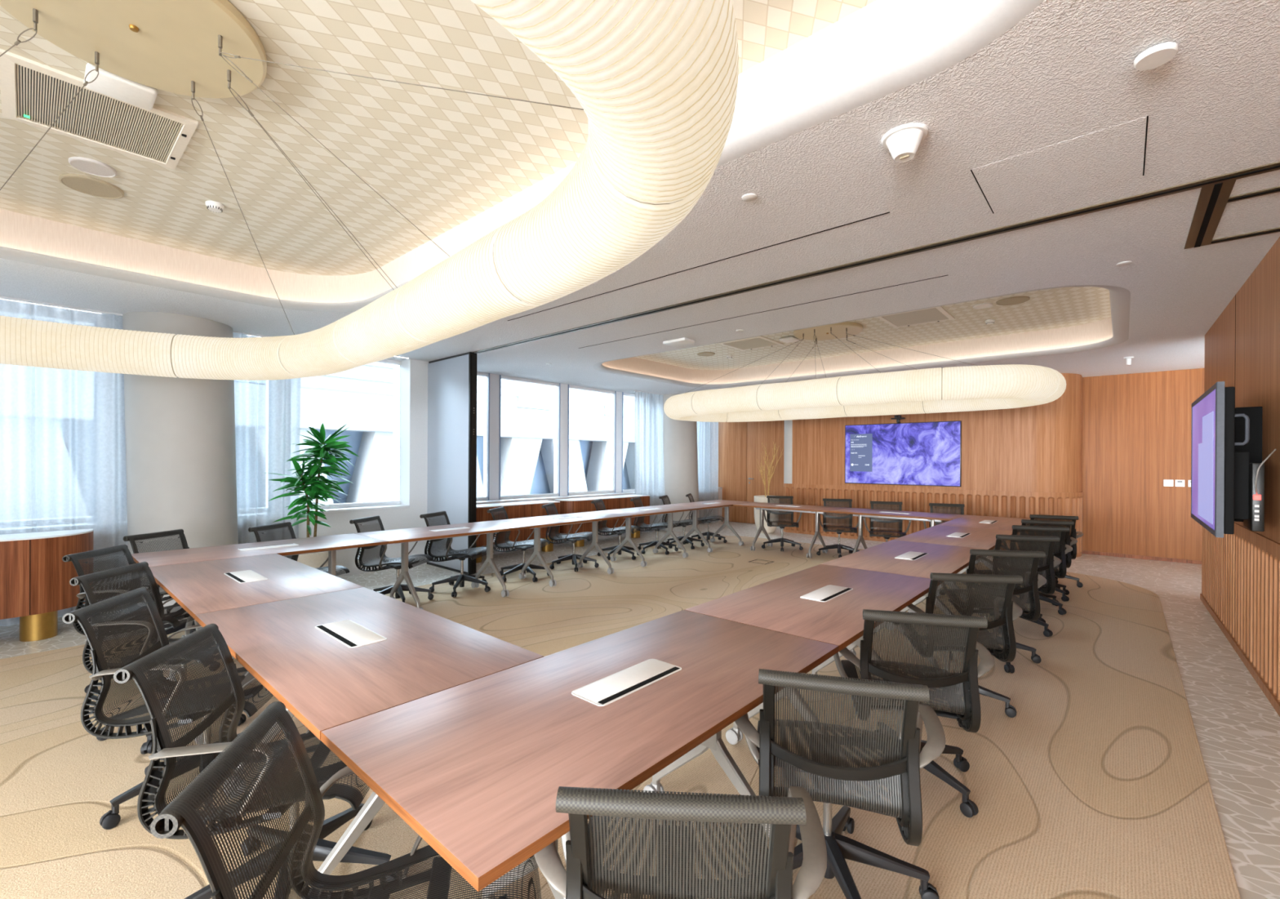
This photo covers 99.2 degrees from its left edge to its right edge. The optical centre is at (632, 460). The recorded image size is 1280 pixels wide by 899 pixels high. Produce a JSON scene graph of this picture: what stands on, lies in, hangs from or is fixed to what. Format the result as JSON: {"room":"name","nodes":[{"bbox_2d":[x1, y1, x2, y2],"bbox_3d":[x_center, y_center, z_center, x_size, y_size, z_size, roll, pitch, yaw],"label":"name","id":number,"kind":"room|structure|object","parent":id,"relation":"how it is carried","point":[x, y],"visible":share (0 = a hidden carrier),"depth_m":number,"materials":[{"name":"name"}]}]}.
{"room":"conference room","nodes":[
{"label":"conference room","id":0,"kind":"room"},
{"bbox_2d":[61,359,722,617],"bbox_3d":[-5.712,0.013,4.865,0.500,2.835,23.600,0,0,42],"label":"wall","id":1,"kind":"structure","parent":0,"point":[410,377],"depth_m":7.51,"materials":[{"name":"white paint"}]},
{"bbox_2d":[299,504,409,513],"bbox_3d":[-5.165,0.615,5.447,0.480,0.035,5.800,0,0,42],"label":"trim","id":2,"kind":"structure","parent":1,"relation":"attached to","point":[388,506],"depth_m":7.04,"materials":[{"name":"paint"}]},
{"bbox_2d":[476,371,635,500],"bbox_3d":[-0.452,-0.381,10.814,0.166,2.015,7.520,0,0,42],"label":"window","id":3,"kind":"structure","parent":1,"relation":"in","point":[492,382],"depth_m":9.77,"materials":[{"name":"white metal"}]},
{"bbox_2d":[476,487,722,504],"bbox_3d":[-0.392,0.622,10.758,0.480,0.090,7.520,0,0,42],"label":"trim","id":4,"kind":"structure","parent":1,"relation":"attached to","point":[480,500],"depth_m":9.47,"materials":[{"name":"paint"}]},
{"bbox_2d":[0,0,876,275],"bbox_3d":[-1.945,-1.698,2.103,5.640,0.001,3.640,0,0,42],"label":"ceiling","id":5,"kind":"structure","parent":0,"point":[442,158],"depth_m":2.87,"materials":[{"name":"fabric"}]},
{"bbox_2d":[58,173,124,199],"bbox_3d":[-3.352,-1.698,3.380,0.290,0.016,0.290,0,0,42],"label":"ceiling speaker","id":6,"kind":"object","parent":5,"relation":"attached to","point":[89,185],"visible":1,"depth_m":3.36,"materials":[{"name":"beige plastic"}]},
{"bbox_2d":[68,156,116,177],"bbox_3d":[-3.123,-1.697,3.153,0.200,0.016,0.200,0,0,42],"label":"ceiling speaker","id":7,"kind":"object","parent":5,"relation":"attached to","point":[91,166],"visible":1,"depth_m":3.14,"materials":[{"name":"plastic"}]},
{"bbox_2d":[0,48,198,169],"bbox_3d":[-2.636,-1.690,2.702,0.643,0.024,0.653,0,0,42],"label":"ceiling vent","id":8,"kind":"object","parent":5,"relation":"in","point":[40,93],"visible":0.93,"depth_m":2.67,"materials":[{"name":"white metal"}]},
{"bbox_2d":[16,64,182,162],"bbox_3d":[-2.636,-1.695,2.702,0.543,0.012,0.553,0,0,42],"label":"grille","id":9,"kind":"object","parent":8,"relation":"attached to","point":[42,97],"depth_m":2.69,"materials":[{"name":"white metal"}]},
{"bbox_2d":[83,62,158,110],"bbox_3d":[-2.293,-1.678,2.442,0.196,0.045,0.230,0,0,42],"label":"wireless access point","id":10,"kind":"object","parent":5,"relation":"attached to","point":[107,83],"visible":0.81,"depth_m":2.43,"materials":[{"name":"white plastic"}]},
{"bbox_2d":[204,200,224,213],"bbox_3d":[-2.769,-1.682,3.609,0.100,0.045,0.100,0,0,42],"label":"smoke detector","id":11,"kind":"object","parent":5,"relation":"attached to","point":[213,206],"visible":1,"depth_m":3.58,"materials":[{"name":"white plastic"}]},
{"bbox_2d":[0,0,738,380],"bbox_3d":[-2.211,-1.177,2.327,5.576,1.045,2.973,0,0,42],"label":"lantern","id":12,"kind":"object","parent":5,"relation":"hanging from","point":[655,82],"visible":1,"depth_m":1.98,"materials":[{"name":"paper"}]},
{"bbox_2d":[0,0,982,302],"bbox_3d":[-1.946,-1.564,2.103,5.670,0.269,3.670,0,0,42],"label":"light","id":13,"kind":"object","parent":5,"relation":"attached to","point":[882,29],"depth_m":3.73,"materials":[{"name":"paint"}]},
{"bbox_2d":[0,0,1279,394],"bbox_3d":[-0.350,-1.398,0.050,14.600,0.050,23.600,0,0,42],"label":"ceiling","id":14,"kind":"structure","parent":0,"point":[1006,79],"depth_m":3.10,"materials":[{"name":"paint"}]},
{"bbox_2d":[0,296,128,626],"bbox_3d":[-5.824,0.003,4.172,0.090,2.815,2.920,0,0,42],"label":"sheer curtain","id":15,"kind":"object","parent":14,"relation":"hanging from","point":[63,436],"visible":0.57,"depth_m":4.93,"materials":[{"name":"white fabric"}]},
{"bbox_2d":[232,330,300,559],"bbox_3d":[-4.106,0.009,6.114,0.089,2.815,0.685,0,0,42],"label":"sheer curtain","id":16,"kind":"object","parent":14,"relation":"hanging from","point":[268,412],"visible":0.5,"depth_m":6.08,"materials":[{"name":"white fabric"}]},
{"bbox_2d":[633,390,665,533],"bbox_3d":[0.339,0.023,11.028,0.080,2.815,0.982,0,0,42],"label":"sheer curtain","id":17,"kind":"object","parent":14,"relation":"hanging from","point":[649,440],"visible":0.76,"depth_m":11.03,"materials":[{"name":"white fabric"}]},
{"bbox_2d":[662,337,694,346],"bbox_3d":[0.524,-1.360,6.229,0.320,0.035,0.200,0,0,42],"label":"wireless access point","id":18,"kind":"object","parent":14,"relation":"attached to","point":[681,341],"visible":1,"depth_m":6.17,"materials":[{"name":"white plastic"}]},
{"bbox_2d":[507,211,889,320],"bbox_3d":[0.088,-1.379,4.187,3.560,0.008,0.012,0,0,42],"label":"ceiling vent","id":19,"kind":"object","parent":14,"relation":"in","point":[889,211],"visible":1,"depth_m":3.70,"materials":[{"name":"black metal"}]},
{"bbox_2d":[696,421,718,524],"bbox_3d":[1.624,0.027,12.473,0.080,2.815,1.260,0,0,42],"label":"sheer curtain","id":20,"kind":"object","parent":14,"relation":"hanging from","point":[707,432],"visible":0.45,"depth_m":12.57,"materials":[{"name":"white fabric"}]},
{"bbox_2d":[742,193,757,201],"bbox_3d":[0.606,-1.369,2.834,0.080,0.006,0.080,0,0,42],"label":"sprinkler cover","id":21,"kind":"object","parent":14,"relation":"attached to","point":[748,197],"visible":1,"depth_m":2.82,"materials":[{"name":"white plastic"}]},
{"bbox_2d":[577,275,947,348],"bbox_3d":[0.823,-1.377,5.342,4.010,0.008,0.012,0,0,42],"label":"ceiling vent","id":22,"kind":"object","parent":14,"relation":"in","point":[944,275],"visible":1,"depth_m":4.86,"materials":[{"name":"black metal"}]},
{"bbox_2d":[473,161,1279,353],"bbox_3d":[0.905,-1.375,5.066,6.880,0.018,1.140,0,0,42],"label":"ceiling track","id":23,"kind":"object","parent":14,"relation":"attached to","point":[1215,192],"depth_m":3.15,"materials":[{"name":"brown metal"}]},
{"bbox_2d":[881,123,928,162],"bbox_3d":[1.144,-1.323,2.296,0.180,0.092,0.180,0,0,42],"label":"ceiling camera","id":24,"kind":"object","parent":14,"relation":"attached to","point":[903,142],"visible":1,"depth_m":2.25,"materials":[{"name":"white plastic"}]},
{"bbox_2d":[970,115,1148,213],"bbox_3d":[2.011,-1.366,2.580,0.608,0.006,0.600,0,0,42],"label":"ceiling hatch","id":25,"kind":"object","parent":14,"relation":"attached to","point":[1116,153],"visible":1,"depth_m":2.54,"materials":[{"name":"paint"}]},
{"bbox_2d":[1133,42,1178,71],"bbox_3d":[1.740,-1.350,1.815,0.108,0.030,0.108,0,0,42],"label":"ceiling speaker","id":26,"kind":"object","parent":14,"relation":"attached to","point":[1155,56],"visible":1,"depth_m":1.80,"materials":[{"name":"white plastic"}]},
{"bbox_2d":[0,520,1279,898],"bbox_3d":[-0.364,1.522,0.054,14.600,0.120,23.600,0,0,42],"label":"floor","id":27,"kind":"structure","parent":0,"point":[1237,726],"depth_m":3.71,"materials":[{"name":"stone"}]},
{"bbox_2d":[0,528,93,641],"bbox_3d":[-5.503,1.018,3.801,0.461,0.830,2.500,0,0,42],"label":"credenza","id":28,"kind":"object","parent":27,"relation":"on","point":[34,576],"visible":0.94,"depth_m":4.35,"materials":[{"name":"brown wood"}]},
{"bbox_2d":[122,311,238,613],"bbox_3d":[-4.558,0.012,5.528,0.930,2.845,0.910,0,0,42],"label":"column","id":29,"kind":"structure","parent":27,"relation":"on","point":[180,442],"depth_m":5.19,"materials":[{"name":"white paint"}]},
{"bbox_2d":[266,422,358,571],"bbox_3d":[-3.521,0.502,6.022,0.612,1.874,0.922,0,0,42],"label":"dracaena plant","id":30,"kind":"object","parent":27,"relation":"on","point":[317,487],"visible":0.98,"depth_m":6.01,"materials":[{"name":"green plant"}]},
{"bbox_2d":[426,351,476,574],"bbox_3d":[-2.438,0.025,7.301,1.112,2.835,0.100,0,0,42],"label":"partition panel","id":31,"kind":"object","parent":27,"relation":"on","point":[452,380],"visible":0.97,"depth_m":7.17,"materials":[{"name":"white laminate"}]},
{"bbox_2d":[475,500,559,562],"bbox_3d":[-1.894,1.044,8.221,0.401,0.800,1.740,0,0,42],"label":"credenza","id":32,"kind":"object","parent":27,"relation":"on","point":[522,508],"visible":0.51,"depth_m":8.16,"materials":[{"name":"brown wood"}]},
{"bbox_2d":[555,493,649,546],"bbox_3d":[-0.497,1.048,9.775,0.401,0.800,2.020,0,0,42],"label":"credenza","id":33,"kind":"object","parent":27,"relation":"on","point":[571,505],"visible":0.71,"depth_m":9.44,"materials":[{"name":"brown wood"}]},
{"bbox_2d":[0,535,1240,898],"bbox_3d":[0.035,1.455,4.334,6.330,0.006,12.100,0,0,42],"label":"rug","id":34,"kind":"object","parent":27,"relation":"on","point":[1097,786],"visible":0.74,"depth_m":2.59,"materials":[{"name":"carpet"}]},
{"bbox_2d":[62,544,220,693],"bbox_3d":[-3.199,1.011,3.643,0.724,0.853,0.672,0,0,-6],"label":"office chair","id":35,"kind":"object","parent":34,"relation":"on","point":[174,617],"visible":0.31,"depth_m":3.53,"materials":[{"name":"fabric"}]},
{"bbox_2d":[69,561,246,754],"bbox_3d":[-2.494,1.015,2.989,0.731,0.853,0.668,0,0,-5],"label":"office chair","id":36,"kind":"object","parent":34,"relation":"on","point":[84,580],"visible":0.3,"depth_m":2.89,"materials":[{"name":"fabric"}]},
{"bbox_2d":[123,528,195,649],"bbox_3d":[-3.577,1.008,4.377,0.689,0.853,0.666,0,0,10],"label":"office chair","id":37,"kind":"object","parent":34,"relation":"on","point":[152,535],"visible":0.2,"depth_m":4.36,"materials":[{"name":"fabric"}]},
{"bbox_2d":[62,586,295,829],"bbox_3d":[-1.914,1.018,2.424,0.731,0.853,0.668,0,0,-13],"label":"office chair","id":38,"kind":"object","parent":34,"relation":"on","point":[109,820],"visible":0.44,"depth_m":2.24,"materials":[{"name":"fabric"}]},
{"bbox_2d":[113,623,398,898],"bbox_3d":[-1.163,1.023,1.832,0.732,0.853,0.667,0,0,-10],"label":"office chair","id":39,"kind":"object","parent":34,"relation":"on","point":[163,747],"visible":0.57,"depth_m":1.72,"materials":[{"name":"fabric"}]},
{"bbox_2d":[149,553,363,744],"bbox_3d":[-2.363,1.067,3.323,1.598,0.738,0.750,0,0,42],"label":"table","id":40,"kind":"object","parent":34,"relation":"on","point":[211,585],"visible":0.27,"depth_m":3.17,"materials":[{"name":"paint"}]},
{"bbox_2d":[131,533,387,662],"bbox_3d":[-2.958,1.063,4.429,0.750,0.738,1.598,0,0,42],"label":"table","id":41,"kind":"object","parent":34,"relation":"on","point":[331,544],"visible":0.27,"depth_m":4.35,"materials":[{"name":"paint"}]},
{"bbox_2d":[248,521,349,575],"bbox_3d":[-2.995,1.010,4.944,0.724,0.853,0.672,0,0,9],"label":"office chair","id":42,"kind":"object","parent":34,"relation":"on","point":[288,524],"visible":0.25,"depth_m":5.02,"materials":[{"name":"fabric"}]},
{"bbox_2d":[150,701,541,898],"bbox_3d":[-0.505,1.027,1.208,0.733,0.853,0.666,0,0,-12],"label":"office chair","id":43,"kind":"object","parent":34,"relation":"on","point":[299,845],"visible":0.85,"depth_m":1.19,"materials":[{"name":"fabric"}]},
{"bbox_2d":[195,586,543,874],"bbox_3d":[-1.172,1.074,2.252,1.598,0.738,0.750,0,0,42],"label":"table","id":44,"kind":"object","parent":34,"relation":"on","point":[332,659],"visible":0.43,"depth_m":2.02,"materials":[{"name":"paint"}]},
{"bbox_2d":[349,515,433,603],"bbox_3d":[-2.440,1.012,5.607,0.711,0.853,0.672,0,0,8],"label":"office chair","id":45,"kind":"object","parent":34,"relation":"on","point":[396,564],"visible":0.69,"depth_m":5.54,"materials":[{"name":"fabric"}]},
{"bbox_2d":[355,520,534,609],"bbox_3d":[-1.888,1.066,5.620,0.750,0.738,1.598,0,0,42],"label":"table","id":46,"kind":"object","parent":34,"relation":"on","point":[405,535],"visible":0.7,"depth_m":5.45,"materials":[{"name":"paint"}]},
{"bbox_2d":[419,511,493,596],"bbox_3d":[-1.932,1.013,6.105,0.734,0.853,0.667,0,0,14],"label":"office chair","id":47,"kind":"object","parent":34,"relation":"on","point":[460,554],"visible":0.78,"depth_m":6.04,"materials":[{"name":"fabric"}]},
{"bbox_2d":[487,506,550,582],"bbox_3d":[-1.389,1.015,6.783,0.702,0.853,0.669,0,0,9],"label":"office chair","id":48,"kind":"object","parent":34,"relation":"on","point":[530,544],"visible":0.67,"depth_m":6.71,"materials":[{"name":"metal"}]},
{"bbox_2d":[497,511,632,586],"bbox_3d":[-0.817,1.069,6.811,0.750,0.738,1.598,0,0,42],"label":"table","id":49,"kind":"object","parent":34,"relation":"on","point":[539,522],"visible":0.99,"depth_m":6.65,"materials":[{"name":"paint"}]},
{"bbox_2d":[541,502,599,571],"bbox_3d":[-0.826,1.017,7.453,0.734,0.853,0.666,0,0,9],"label":"office chair","id":50,"kind":"object","parent":34,"relation":"on","point":[574,557],"visible":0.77,"depth_m":7.37,"materials":[{"name":"fabric"}]},
{"bbox_2d":[320,609,838,898],"bbox_3d":[-0.013,1.080,1.782,0.750,0.738,1.598,0,0,42],"label":"table","id":51,"kind":"object","parent":34,"relation":"on","point":[477,768],"visible":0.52,"depth_m":1.47,"materials":[{"name":"brown wood"}]},
{"bbox_2d":[591,498,640,559],"bbox_3d":[-0.243,1.018,8.240,0.684,0.853,0.667,0,0,14],"label":"office chair","id":52,"kind":"object","parent":34,"relation":"on","point":[620,531],"visible":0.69,"depth_m":8.18,"materials":[{"name":"metal"}]},
{"bbox_2d":[595,504,702,566],"bbox_3d":[0.253,1.073,8.003,0.750,0.738,1.598,0,0,42],"label":"table","id":53,"kind":"object","parent":34,"relation":"on","point":[664,508],"visible":0.99,"depth_m":7.84,"materials":[{"name":"paint"}]},
{"bbox_2d":[630,497,678,554],"bbox_3d":[0.358,1.020,8.745,0.707,0.853,0.671,0,0,16],"label":"office chair","id":54,"kind":"object","parent":34,"relation":"on","point":[658,526],"visible":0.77,"depth_m":8.67,"materials":[{"name":"fabric"}]},
{"bbox_2d":[533,786,826,898],"bbox_3d":[0.108,1.030,1.336,0.667,0.853,0.734,0,0,4],"label":"office chair","id":55,"kind":"object","parent":34,"relation":"on","point":[770,876],"visible":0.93,"depth_m":1.08,"materials":[{"name":"black fabric"}]},
{"bbox_2d":[658,494,704,549],"bbox_3d":[0.846,1.022,9.290,0.715,0.853,0.672,0,0,18],"label":"office chair","id":56,"kind":"object","parent":34,"relation":"on","point":[680,522],"visible":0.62,"depth_m":9.22,"materials":[{"name":"metal"}]},
{"bbox_2d":[685,493,727,542],"bbox_3d":[1.338,1.024,9.834,0.723,0.853,0.673,0,0,14],"label":"office chair","id":57,"kind":"object","parent":34,"relation":"on","point":[708,519],"visible":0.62,"depth_m":9.76,"materials":[{"name":"fabric"}]},
{"bbox_2d":[667,499,751,552],"bbox_3d":[1.324,1.076,9.194,0.750,0.738,1.598,0,0,42],"label":"table","id":58,"kind":"object","parent":34,"relation":"on","point":[706,504],"visible":0.82,"depth_m":9.01,"materials":[{"name":"paint"}]},
{"bbox_2d":[749,559,773,564],"bbox_3d":[1.854,1.454,7.876,0.280,0.004,0.280,0,0,42],"label":"box","id":59,"kind":"object","parent":34,"relation":"on","point":[757,561],"visible":1,"depth_m":7.90,"materials":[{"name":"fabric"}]},
{"bbox_2d":[761,495,803,551],"bbox_3d":[2.488,1.030,9.130,0.666,0.853,0.733,0,0,9],"label":"office chair","id":60,"kind":"object","parent":34,"relation":"on","point":[774,513],"visible":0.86,"depth_m":9.33,"materials":[{"name":"fabric"}]},
{"bbox_2d":[733,502,844,558],"bbox_3d":[2.490,1.082,8.722,1.598,0.738,0.750,0,0,42],"label":"table","id":61,"kind":"object","parent":34,"relation":"on","point":[816,509],"visible":0.91,"depth_m":8.60,"materials":[{"name":"paint"}]},
{"bbox_2d":[684,564,940,790],"bbox_3d":[1.058,1.084,2.973,0.750,0.738,1.598,0,0,42],"label":"table","id":62,"kind":"object","parent":34,"relation":"on","point":[821,602],"visible":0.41,"depth_m":2.79,"materials":[{"name":"paint"}]},
{"bbox_2d":[816,497,860,557],"bbox_3d":[3.202,1.034,8.477,0.667,0.853,0.734,0,0,16],"label":"office chair","id":63,"kind":"object","parent":34,"relation":"on","point":[826,522],"visible":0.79,"depth_m":8.67,"materials":[{"name":"fabric"}]},
{"bbox_2d":[734,668,945,898],"bbox_3d":[0.676,1.032,1.853,0.673,0.853,0.720,0,0,15],"label":"office chair","id":64,"kind":"object","parent":34,"relation":"on","point":[829,773],"visible":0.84,"depth_m":1.63,"materials":[{"name":"fabric"}]},
{"bbox_2d":[862,501,911,542],"bbox_3d":[3.695,1.037,7.951,0.666,0.853,0.733,0,0,23],"label":"office chair","id":65,"kind":"object","parent":34,"relation":"on","point":[877,520],"visible":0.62,"depth_m":8.15,"materials":[{"name":"fabric"}]},
{"bbox_2d":[828,507,965,552],"bbox_3d":[3.681,1.089,7.652,1.598,0.738,0.750,0,0,42],"label":"table","id":66,"kind":"object","parent":34,"relation":"on","point":[932,517],"visible":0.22,"depth_m":7.61,"materials":[{"name":"paint"}]},
{"bbox_2d":[821,539,988,667],"bbox_3d":[2.128,1.087,4.164,0.750,0.738,1.598,0,0,42],"label":"table","id":67,"kind":"object","parent":34,"relation":"on","point":[919,559],"visible":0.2,"depth_m":4.03,"materials":[{"name":"paint"}]},
{"bbox_2d":[833,608,994,817],"bbox_3d":[1.232,1.033,2.515,0.665,0.853,0.733,0,0,14],"label":"office chair","id":68,"kind":"object","parent":34,"relation":"on","point":[967,713],"visible":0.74,"depth_m":2.26,"materials":[{"name":"fabric"}]},
{"bbox_2d":[923,502,964,528],"bbox_3d":[4.388,1.041,7.608,0.672,0.853,0.713,0,0,26],"label":"office chair","id":69,"kind":"object","parent":34,"relation":"on","point":[931,504],"visible":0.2,"depth_m":7.85,"materials":[{"name":"fabric"}]},
{"bbox_2d":[893,524,1012,621],"bbox_3d":[3.199,1.090,5.355,0.750,0.738,1.598,0,0,42],"label":"table","id":70,"kind":"object","parent":34,"relation":"on","point":[984,538],"visible":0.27,"depth_m":5.23,"materials":[{"name":"paint"}]},
{"bbox_2d":[893,572,1022,727],"bbox_3d":[1.889,1.035,3.264,0.666,0.853,0.695,0,0,9],"label":"office chair","id":71,"kind":"object","parent":34,"relation":"on","point":[1008,652],"visible":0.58,"depth_m":3.02,"materials":[{"name":"fabric"}]},
{"bbox_2d":[937,515,1035,583],"bbox_3d":[4.270,1.094,6.546,0.750,0.738,1.598,0,0,42],"label":"table","id":72,"kind":"object","parent":34,"relation":"on","point":[966,521],"visible":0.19,"depth_m":6.44,"materials":[{"name":"paint"}]},
{"bbox_2d":[939,548,1046,672],"bbox_3d":[2.644,1.038,4.056,0.668,0.853,0.698,0,0,13],"label":"office chair","id":73,"kind":"object","parent":34,"relation":"on","point":[1031,589],"visible":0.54,"depth_m":3.80,"materials":[{"name":"fabric"}]},
{"bbox_2d":[973,534,1061,636],"bbox_3d":[3.338,1.040,4.837,0.666,0.853,0.734,0,0,15],"label":"office chair","id":74,"kind":"object","parent":34,"relation":"on","point":[1048,563],"visible":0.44,"depth_m":4.55,"materials":[{"name":"fabric"}]},
{"bbox_2d":[988,524,1072,614],"bbox_3d":[3.969,1.042,5.496,0.668,0.853,0.731,0,0,20],"label":"office chair","id":75,"kind":"object","parent":34,"relation":"on","point":[1061,572],"visible":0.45,"depth_m":5.20,"materials":[{"name":"fabric"}]},
{"bbox_2d":[1000,519,1077,601],"bbox_3d":[4.447,1.044,6.010,0.667,0.853,0.734,0,0,22],"label":"office chair","id":76,"kind":"object","parent":34,"relation":"on","point":[1040,522],"visible":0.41,"depth_m":5.71,"materials":[{"name":"fabric"}]},
{"bbox_2d":[1025,514,1083,588],"bbox_3d":[4.955,1.045,6.518,0.668,0.853,0.700,0,0,26],"label":"office chair","id":77,"kind":"object","parent":34,"relation":"on","point":[1073,533],"visible":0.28,"depth_m":6.23,"materials":[{"name":"metal"}]},
{"bbox_2d":[662,393,699,531],"bbox_3d":[0.959,0.030,11.636,0.910,2.845,0.890,0,0,42],"label":"column","id":78,"kind":"structure","parent":27,"relation":"on","point":[680,437],"depth_m":11.25,"materials":[{"name":"white paint"}]},
{"bbox_2d":[754,441,783,533],"bbox_3d":[2.757,0.516,11.196,0.564,1.891,0.583,0,0,-8],"label":"planter","id":79,"kind":"object","parent":27,"relation":"on","point":[757,498],"visible":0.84,"depth_m":11.06,"materials":[{"name":"ceramic"}]},
{"bbox_2d":[718,420,784,524],"bbox_3d":[2.685,0.154,12.786,2.000,2.590,0.100,0,0,42],"label":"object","id":80,"kind":"structure","parent":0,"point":[740,443],"depth_m":12.79,"materials":[{"name":"brown wood"}]},
{"bbox_2d":[635,286,1111,369],"bbox_3d":[2.501,-1.684,7.236,5.910,0.001,3.260,0,0,42],"label":"ceiling","id":81,"kind":"structure","parent":0,"point":[1062,307],"depth_m":7.01,"materials":[{"name":"fabric"}]},
{"bbox_2d":[697,351,715,355],"bbox_3d":[1.151,-1.685,8.590,0.280,0.016,0.280,0,0,42],"label":"ceiling speaker","id":82,"kind":"object","parent":81,"relation":"attached to","point":[702,353],"visible":1,"depth_m":8.55,"materials":[{"name":"beige plastic"}]},
{"bbox_2d":[717,335,783,350],"bbox_3d":[1.685,-1.677,7.796,0.674,0.024,0.674,0,0,42],"label":"ceiling vent","id":83,"kind":"object","parent":81,"relation":"in","point":[757,342],"visible":0.99,"depth_m":7.76,"materials":[{"name":"white metal"}]},
{"bbox_2d":[724,337,777,349],"bbox_3d":[1.685,-1.682,7.796,0.574,0.012,0.574,0,0,42],"label":"grille","id":84,"kind":"object","parent":83,"relation":"attached to","point":[752,343],"depth_m":7.81,"materials":[{"name":"white metal"}]},
{"bbox_2d":[779,336,799,342],"bbox_3d":[2.136,-1.664,7.454,0.196,0.045,0.230,0,0,42],"label":"smoke detector","id":85,"kind":"object","parent":81,"relation":"attached to","point":[790,339],"visible":0.96,"depth_m":7.40,"materials":[{"name":"white plastic"}]},
{"bbox_2d":[602,317,1112,383],"bbox_3d":[2.500,-1.550,7.237,5.940,0.269,3.290,0,0,42],"label":"light","id":86,"kind":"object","parent":81,"relation":"attached to","point":[1102,330],"depth_m":8.17,"materials":[{"name":"paint"}]},
{"bbox_2d":[663,321,1066,422],"bbox_3d":[2.615,-1.162,7.309,5.034,1.043,2.121,0,0,42],"label":"chandelier","id":87,"kind":"object","parent":81,"relation":"hanging from","point":[988,387],"visible":1,"depth_m":6.43,"materials":[{"name":"white paper"}]},
{"bbox_2d":[877,306,954,327],"bbox_3d":[3.279,-1.667,6.329,0.653,0.024,0.726,0,0,42],"label":"ceiling vent","id":88,"kind":"object","parent":81,"relation":"in","point":[938,313],"visible":0.96,"depth_m":6.32,"materials":[{"name":"white metal"}]},
{"bbox_2d":[973,302,992,308],"bbox_3d":[3.763,-1.669,5.866,0.180,0.016,0.180,0,0,42],"label":"ceiling speaker","id":89,"kind":"object","parent":81,"relation":"attached to","point":[983,305],"visible":1,"depth_m":5.84,"materials":[{"name":"white plastic"}]},
{"bbox_2d":[995,296,1030,305],"bbox_3d":[3.957,-1.667,5.678,0.290,0.016,0.290,0,0,42],"label":"ceiling speaker","id":90,"kind":"object","parent":81,"relation":"attached to","point":[1015,300],"visible":1,"depth_m":5.66,"materials":[{"name":"beige plastic"}]},
{"bbox_2d":[783,373,1082,556],"bbox_3d":[5.180,0.057,10.072,4.804,2.835,0.992,0,0,42],"label":"wall","id":91,"kind":"structure","parent":0,"point":[1020,462],"depth_m":8.93,"materials":[{"name":"brown wood"}]},
{"bbox_2d":[783,419,792,483],"bbox_3d":[3.336,-0.455,11.323,0.380,1.832,0.380,0,0,42],"label":"trim","id":92,"kind":"structure","parent":91,"relation":"attached to","point":[788,448],"depth_m":11.20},
{"bbox_2d":[890,414,905,422],"bbox_3d":[4.728,-0.749,9.728,0.220,0.136,0.133,0,0,42],"label":"video camera","id":93,"kind":"object","parent":91,"relation":"attached to","point":[898,417],"visible":1,"depth_m":9.71,"materials":[{"name":"black plastic"}]},
{"bbox_2d":[844,420,961,486],"bbox_3d":[4.759,-0.127,9.744,1.930,1.106,0.044,0,0,42],"label":"television","id":94,"kind":"object","parent":91,"relation":"attached to","point":[914,453],"visible":1,"depth_m":9.66,"materials":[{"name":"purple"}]},
{"bbox_2d":[1081,368,1204,560],"bbox_3d":[5.484,0.033,10.439,9.400,2.785,0.140,0,0,42],"label":"wall","id":95,"kind":"structure","parent":0,"point":[1136,427],"depth_m":8.32,"materials":[{"name":"orange wood"}]},
{"bbox_2d":[728,520,1201,564],"bbox_3d":[5.472,1.450,10.436,9.400,0.050,0.155,0,0,42],"label":"baseboard","id":96,"kind":"structure","parent":95,"relation":"attached to","point":[1159,558],"depth_m":8.29,"materials":[{"name":"brown wood"}]},
{"bbox_2d":[1163,479,1173,486],"bbox_3d":[7.962,0.325,8.105,0.105,0.100,0.017,0,0,42],"label":"light switch","id":97,"kind":"object","parent":95,"relation":"attached to","point":[1166,482],"visible":1,"depth_m":8.10,"materials":[{"name":"white plastic"}]},
{"bbox_2d":[1174,480,1184,486],"bbox_3d":[8.052,0.326,8.026,0.100,0.100,0.016,0,0,42],"label":"controller","id":98,"kind":"object","parent":95,"relation":"attached to","point":[1178,482],"visible":1,"depth_m":8.02,"materials":[{"name":"white plastic"}]},
{"bbox_2d":[1201,236,1279,702],"bbox_3d":[2.849,0.057,2.068,0.611,2.835,10.072,0,0,44],"label":"wall","id":99,"kind":"structure","parent":0,"point":[1241,569],"depth_m":3.82,"materials":[{"name":"brown wood"}]},
{"bbox_2d":[1191,381,1276,537],"bbox_3d":[4.104,-0.007,3.733,0.292,0.924,1.580,0,0,42],"label":"display","id":100,"kind":"object","parent":99,"relation":"attached to","point":[1228,467],"visible":1,"depth_m":3.29,"materials":[{"name":"black"}]},
{"bbox_2d":[1200,593,1279,716],"bbox_3d":[2.810,1.444,2.076,0.012,0.060,10.051,0,0,41],"label":"baseboard","id":101,"kind":"structure","parent":99,"relation":"attached to","point":[1264,686],"depth_m":3.94,"materials":[{"name":"brown wood"}]},
{"label":"outside","id":102,"kind":"structure","parent":0,"visible":0},
{"bbox_3d":[-7.796,2.339,27.169,32.100,0.100,90.000,0,0,42],"label":"pavement","id":103,"kind":"object","parent":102,"visible":0},
{"bbox_2d":[298,359,635,510],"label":"window","id":104,"kind":"structure","parent":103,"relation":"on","point":[362,397],"depth_m":20.10,"materials":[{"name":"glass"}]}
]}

